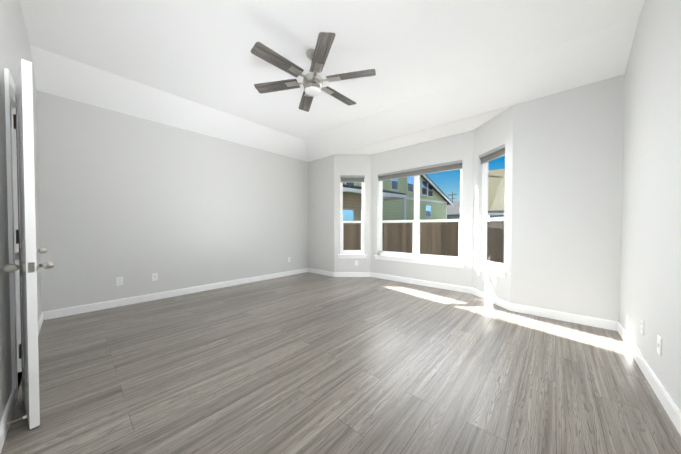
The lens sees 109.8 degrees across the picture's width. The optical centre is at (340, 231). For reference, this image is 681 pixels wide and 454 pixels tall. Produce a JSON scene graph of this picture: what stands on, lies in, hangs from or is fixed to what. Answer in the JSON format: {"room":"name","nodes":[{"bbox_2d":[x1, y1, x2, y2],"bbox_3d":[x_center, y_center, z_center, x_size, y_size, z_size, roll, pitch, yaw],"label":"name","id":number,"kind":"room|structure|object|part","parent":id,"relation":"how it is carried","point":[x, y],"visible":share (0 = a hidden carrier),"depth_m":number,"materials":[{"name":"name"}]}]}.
{"room":"empty bedroom","nodes":[
{"label":"empty bedroom","id":0,"kind":"room"},
{"bbox_2d":[0,0,40,420],"bbox_3d":[-1.737,-0.502,1.093,5.400,3.230,0.140,1,1,42],"label":"wall","id":1,"kind":"structure","parent":0,"point":[15,49],"depth_m":1.46,"materials":[{"name":"white paint"}]},
{"bbox_2d":[4,68,17,404],"bbox_3d":[-2.496,0.043,1.792,1.064,2.097,0.156,1,1,42],"label":"door frame","id":2,"kind":"structure","parent":1,"relation":"attached to","point":[9,93],"depth_m":1.50,"materials":[{"name":"white wood"}]},
{"bbox_2d":[6,415,26,425],"bbox_3d":[-1.778,1.038,1.315,0.026,0.025,0.069,1,1,42],"label":"doorstop","id":3,"kind":"object","parent":1,"relation":"attached to","point":[8,422],"visible":1,"depth_m":1.31,"materials":[{"name":"grey metal"}]},
{"bbox_2d":[0,312,42,453],"bbox_3d":[-1.686,1.051,1.177,5.120,0.102,0.014,1,1,42],"label":"baseboard","id":4,"kind":"structure","parent":1,"relation":"attached to","point":[7,415],"depth_m":1.35,"materials":[{"name":"white wood"}]},
{"bbox_2d":[11,107,36,372],"bbox_3d":[-2.635,0.072,1.973,0.454,2.017,0.179,1,1,42],"label":"closed door","id":5,"kind":"structure","parent":1,"relation":"in","point":[16,247],"depth_m":1.82,"materials":[{"name":"white wood"}]},
{"bbox_2d":[3,59,54,428],"bbox_3d":[-1.884,0.081,1.467,0.482,2.017,0.177,1,1,42],"label":"open door","id":6,"kind":"structure","parent":1,"relation":"in","point":[28,266],"depth_m":1.32,"materials":[{"name":"white wood"}]},
{"bbox_2d":[36,90,307,311],"bbox_3d":[-2.256,-0.565,4.456,0.140,3.220,4.460,1,1,42],"label":"wall","id":7,"kind":"structure","parent":0,"point":[135,202],"depth_m":3.65,"materials":[{"name":"white paint"}]},
{"bbox_2d":[116,277,122,285],"bbox_3d":[-3.128,0.709,3.393,0.008,0.116,0.072,1,1,42],"label":"electrical outlet","id":8,"kind":"object","parent":7,"relation":"attached to","point":[119,280],"visible":1,"depth_m":3.39,"materials":[{"name":"white plastic"}]},
{"bbox_2d":[152,273,157,280],"bbox_3d":[-2.861,0.704,3.690,0.008,0.116,0.072,1,1,42],"label":"electrical outlet","id":9,"kind":"object","parent":7,"relation":"attached to","point":[154,276],"visible":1,"depth_m":3.69,"materials":[{"name":"white plastic"}]},
{"bbox_2d":[43,268,307,319],"bbox_3d":[-2.199,0.995,4.431,0.014,0.102,4.180,1,1,42],"label":"baseboard","id":10,"kind":"structure","parent":7,"relation":"attached to","point":[62,312],"depth_m":3.67,"materials":[{"name":"white wood"}]},
{"bbox_2d":[19,0,645,161],"bbox_3d":[-0.043,-1.933,2.961,5.400,0.533,5.220,1,1,42],"label":"ceiling","id":11,"kind":"structure","parent":0,"point":[197,66],"depth_m":2.61,"materials":[{"name":"white paint"}]},
{"bbox_2d":[251,32,375,111],"bbox_3d":[-0.296,-1.673,2.547,1.215,0.437,1.331,1,1,42],"label":"ceiling fan","id":12,"kind":"object","parent":11,"relation":"hanging from","point":[312,82],"visible":1,"depth_m":2.45,"materials":[{"name":"grey wood"}]},
{"bbox_3d":[-0.701,-1.600,2.642,0.500,0.007,0.140,0,-9,13],"label":"blade","id":13,"kind":"part","parent":12,"relation":"part of","materials":[{"name":"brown wood"}]},
{"bbox_3d":[-0.579,-1.593,2.245,0.140,0.007,0.500,-13,-8,42],"label":"blade","id":14,"kind":"part","parent":12,"relation":"part of","materials":[{"name":"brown wood"}]},
{"bbox_3d":[-0.489,-1.580,2.593,0.205,0.030,0.090,0,1,13],"label":"arm","id":15,"kind":"part","parent":12,"relation":"part of"},
{"bbox_3d":[-0.431,-1.577,2.404,0.090,0.030,0.205,1,1,43],"label":"arm","id":16,"kind":"part","parent":12,"relation":"part of"},
{"bbox_3d":[-0.418,-1.605,2.945,0.140,0.007,0.500,10,-2,-17],"label":"blade","id":17,"kind":"part","parent":12,"relation":"part of","materials":[{"name":"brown wood"}]},
{"bbox_3d":[-0.238,-1.576,2.361,0.090,0.030,0.205,0,1,-17],"label":"arm","id":18,"kind":"part","parent":12,"relation":"part of"},
{"bbox_3d":[-0.174,-1.592,2.152,0.140,0.007,0.500,-11,4,-17],"label":"blade","id":19,"kind":"part","parent":12,"relation":"part of","materials":[{"name":"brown wood"}]},
{"bbox_3d":[-0.162,-1.582,2.694,0.090,0.030,0.205,1,1,43],"label":"arm","id":20,"kind":"part","parent":12,"relation":"part of"},
{"bbox_3d":[-0.104,-1.578,2.505,0.205,0.030,0.090,0,1,13],"label":"arm","id":21,"kind":"part","parent":12,"relation":"part of"},
{"bbox_3d":[-0.014,-1.604,2.853,0.140,0.007,0.500,14,10,42],"label":"blade","id":22,"kind":"part","parent":12,"relation":"part of","materials":[{"name":"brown wood"}]},
{"bbox_3d":[0.108,-1.597,2.456,0.500,0.007,0.140,0,11,13],"label":"blade","id":23,"kind":"part","parent":12,"relation":"part of","materials":[{"name":"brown wood"}]},
{"bbox_2d":[1,272,680,453],"bbox_3d":[-0.080,1.111,2.973,5.720,0.080,5.430,1,1,42],"label":"floor","id":24,"kind":"structure","parent":0,"point":[307,363],"depth_m":1.76,"materials":[{"name":"grey laminate"}]},
{"bbox_2d":[334,155,370,271],"bbox_3d":[0.284,-0.367,5.448,0.851,2.790,0.140,0,1,-1],"label":"wall","id":25,"kind":"structure","parent":0,"point":[352,165],"depth_m":5.38,"materials":[{"name":"white paint"}]},
{"bbox_2d":[334,272,370,276],"bbox_3d":[0.268,0.978,5.394,0.827,0.102,0.014,0,1,-1],"label":"baseboard","id":26,"kind":"structure","parent":25,"relation":"attached to","point":[351,274],"depth_m":5.39,"materials":[{"name":"white wood"}]},
{"bbox_2d":[340,178,364,253],"bbox_3d":[0.268,-0.363,5.481,0.560,1.780,0.065,0,1,-1],"label":"bay window","id":27,"kind":"structure","parent":25,"relation":"in","point":[362,248],"depth_m":5.47,"materials":[{"name":"white plastic"}]},
{"bbox_2d":[340,176,364,182],"bbox_3d":[0.270,-1.175,5.401,0.552,0.146,0.058,0,1,-1],"label":"window blind","id":28,"kind":"object","parent":27,"relation":"attached to","point":[358,179],"visible":0.98,"depth_m":5.39,"materials":[{"name":"grey"}]},
{"bbox_2d":[338,254,366,258],"bbox_3d":[0.270,0.568,5.414,0.660,0.091,0.111,0,1,-1],"label":"window sill","id":29,"kind":"structure","parent":25,"relation":"attached to","point":[348,256],"depth_m":5.38,"materials":[{"name":"white wood"}]},
{"bbox_2d":[371,130,472,287],"bbox_3d":[1.495,-0.355,4.752,2.120,2.790,0.140,1,1,42],"label":"wall","id":30,"kind":"structure","parent":0,"point":[452,148],"depth_m":4.47,"materials":[{"name":"white paint"}]},
{"bbox_2d":[374,255,464,267],"bbox_3d":[1.461,0.580,4.731,1.830,0.091,0.111,1,1,42],"label":"window sill","id":31,"kind":"structure","parent":30,"relation":"attached to","point":[426,261],"depth_m":4.58,"materials":[{"name":"white wood"}]},
{"bbox_2d":[379,169,461,261],"bbox_3d":[1.517,-0.350,4.776,1.730,1.780,0.065,1,1,42],"label":"bay window","id":32,"kind":"structure","parent":30,"relation":"in","point":[416,242],"depth_m":4.74,"materials":[{"name":"white plastic"}]},
{"bbox_2d":[377,160,461,180],"bbox_3d":[1.473,-1.163,4.713,1.722,0.146,0.058,1,1,42],"label":"window blind","id":33,"kind":"object","parent":32,"relation":"attached to","point":[444,167],"visible":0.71,"depth_m":4.60,"materials":[{"name":"grey"}]},
{"bbox_2d":[370,272,470,293],"bbox_3d":[1.444,0.990,4.718,2.060,0.102,0.014,1,1,42],"label":"baseboard","id":34,"kind":"structure","parent":30,"relation":"attached to","point":[464,289],"depth_m":4.58,"materials":[{"name":"white wood"}]},
{"bbox_2d":[308,74,623,321],"bbox_3d":[1.144,-0.562,4.311,5.400,3.220,0.140,1,1,42],"label":"wall","id":35,"kind":"structure","parent":0,"point":[567,167],"depth_m":2.86,"materials":[{"name":"white paint"}]},
{"bbox_2d":[308,268,333,276],"bbox_3d":[-0.477,0.973,5.686,0.906,0.102,0.014,1,1,42],"label":"baseboard","id":36,"kind":"structure","parent":35,"relation":"attached to","point":[322,272],"depth_m":5.65,"materials":[{"name":"white wood"}]},
{"bbox_2d":[510,303,617,330],"bbox_3d":[2.640,1.021,2.896,0.966,0.102,0.014,1,1,42],"label":"baseboard","id":37,"kind":"structure","parent":35,"relation":"attached to","point":[582,319],"depth_m":2.84,"materials":[{"name":"white wood"}]},
{"bbox_2d":[472,106,512,302],"bbox_3d":[2.321,-0.336,3.626,0.140,2.790,0.851,0,1,-5],"label":"wall","id":38,"kind":"structure","parent":0,"point":[494,132],"depth_m":3.53,"materials":[{"name":"white paint"}]},
{"bbox_2d":[473,264,505,277],"bbox_3d":[2.272,0.599,3.622,0.111,0.091,0.660,0,1,-5],"label":"window sill","id":39,"kind":"structure","parent":38,"relation":"attached to","point":[492,271],"depth_m":3.57,"materials":[{"name":"white wood"}]},
{"bbox_2d":[471,288,509,309],"bbox_3d":[2.246,1.009,3.624,0.014,0.102,0.827,0,1,-5],"label":"baseboard","id":40,"kind":"structure","parent":38,"relation":"attached to","point":[493,299],"depth_m":3.56,"materials":[{"name":"white wood"}]},
{"bbox_2d":[479,144,504,164],"bbox_3d":[2.289,-1.143,3.594,0.058,0.146,0.552,0,1,-5],"label":"window blind","id":41,"kind":"object","parent":38,"relation":"attached to","point":[493,154],"visible":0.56,"depth_m":3.58,"materials":[{"name":"grey"}]},
{"bbox_2d":[482,158,504,269],"bbox_3d":[2.355,-0.330,3.614,0.065,1.780,0.560,0,1,-5],"label":"bay window","id":42,"kind":"structure","parent":38,"relation":"in","point":[485,219],"depth_m":3.83,"materials":[{"name":"white plastic"}]},
{"bbox_2d":[619,0,680,410],"bbox_3d":[1.663,-0.504,0.948,0.140,3.220,4.460,1,1,42],"label":"wall","id":43,"kind":"structure","parent":0,"point":[650,282],"depth_m":1.72,"materials":[{"name":"white paint"}]},
{"bbox_2d":[641,318,644,334],"bbox_3d":[2.395,0.755,1.899,0.008,0.116,0.072,1,1,42],"label":"electrical outlet","id":44,"kind":"object","parent":43,"relation":"attached to","point":[642,325],"visible":1,"depth_m":1.89,"materials":[{"name":"white plastic"}]},
{"bbox_2d":[618,322,680,435],"bbox_3d":[1.605,1.054,1.026,0.014,0.102,4.180,1,1,42],"label":"baseboard","id":45,"kind":"structure","parent":43,"relation":"attached to","point":[671,408],"depth_m":1.62,"materials":[{"name":"white wood"}]},
{"bbox_2d":[657,335,661,355],"bbox_3d":[2.121,0.760,1.593,0.008,0.116,0.072,1,1,42],"label":"electrical outlet","id":46,"kind":"object","parent":43,"relation":"attached to","point":[659,345],"visible":0.96,"depth_m":1.58,"materials":[{"name":"white plastic"}]},
{"label":"outside","id":47,"kind":"structure","parent":0,"visible":0},
{"bbox_3d":[33.475,1.033,36.804,170.000,0.200,180.000,1,1,42],"label":"ground","id":48,"kind":"structure","parent":47,"visible":0},
{"bbox_2d":[343,174,452,223],"bbox_3d":[1.494,-2.652,19.240,14.210,7.780,11.340,-1,1,-37],"label":"house","id":49,"kind":"structure","parent":48,"relation":"on","point":[398,198],"depth_m":16.72,"materials":[{"name":"green"}]},
{"bbox_2d":[343,221,503,262],"bbox_3d":[4.678,0.614,5.676,26.594,1.720,0.018,1,1,42],"label":"fence","id":50,"kind":"object","parent":48,"relation":"on","point":[399,240],"depth_m":7.39,"materials":[{"name":"brown wood"}]},
{"bbox_2d":[447,201,459,222],"bbox_3d":[20.649,-2.026,38.166,9.800,5.870,9.800,1,1,42],"label":"house","id":51,"kind":"structure","parent":48,"relation":"on","point":[453,209],"depth_m":36.34,"materials":[{"name":"grey"}]},
{"bbox_2d":[488,169,504,248],"bbox_3d":[19.453,-2.292,20.108,12.940,7.030,14.730,1,1,31],"label":"house","id":52,"kind":"structure","parent":48,"relation":"on","point":[498,194],"depth_m":18.83,"materials":[{"name":"beige"}]}
]}

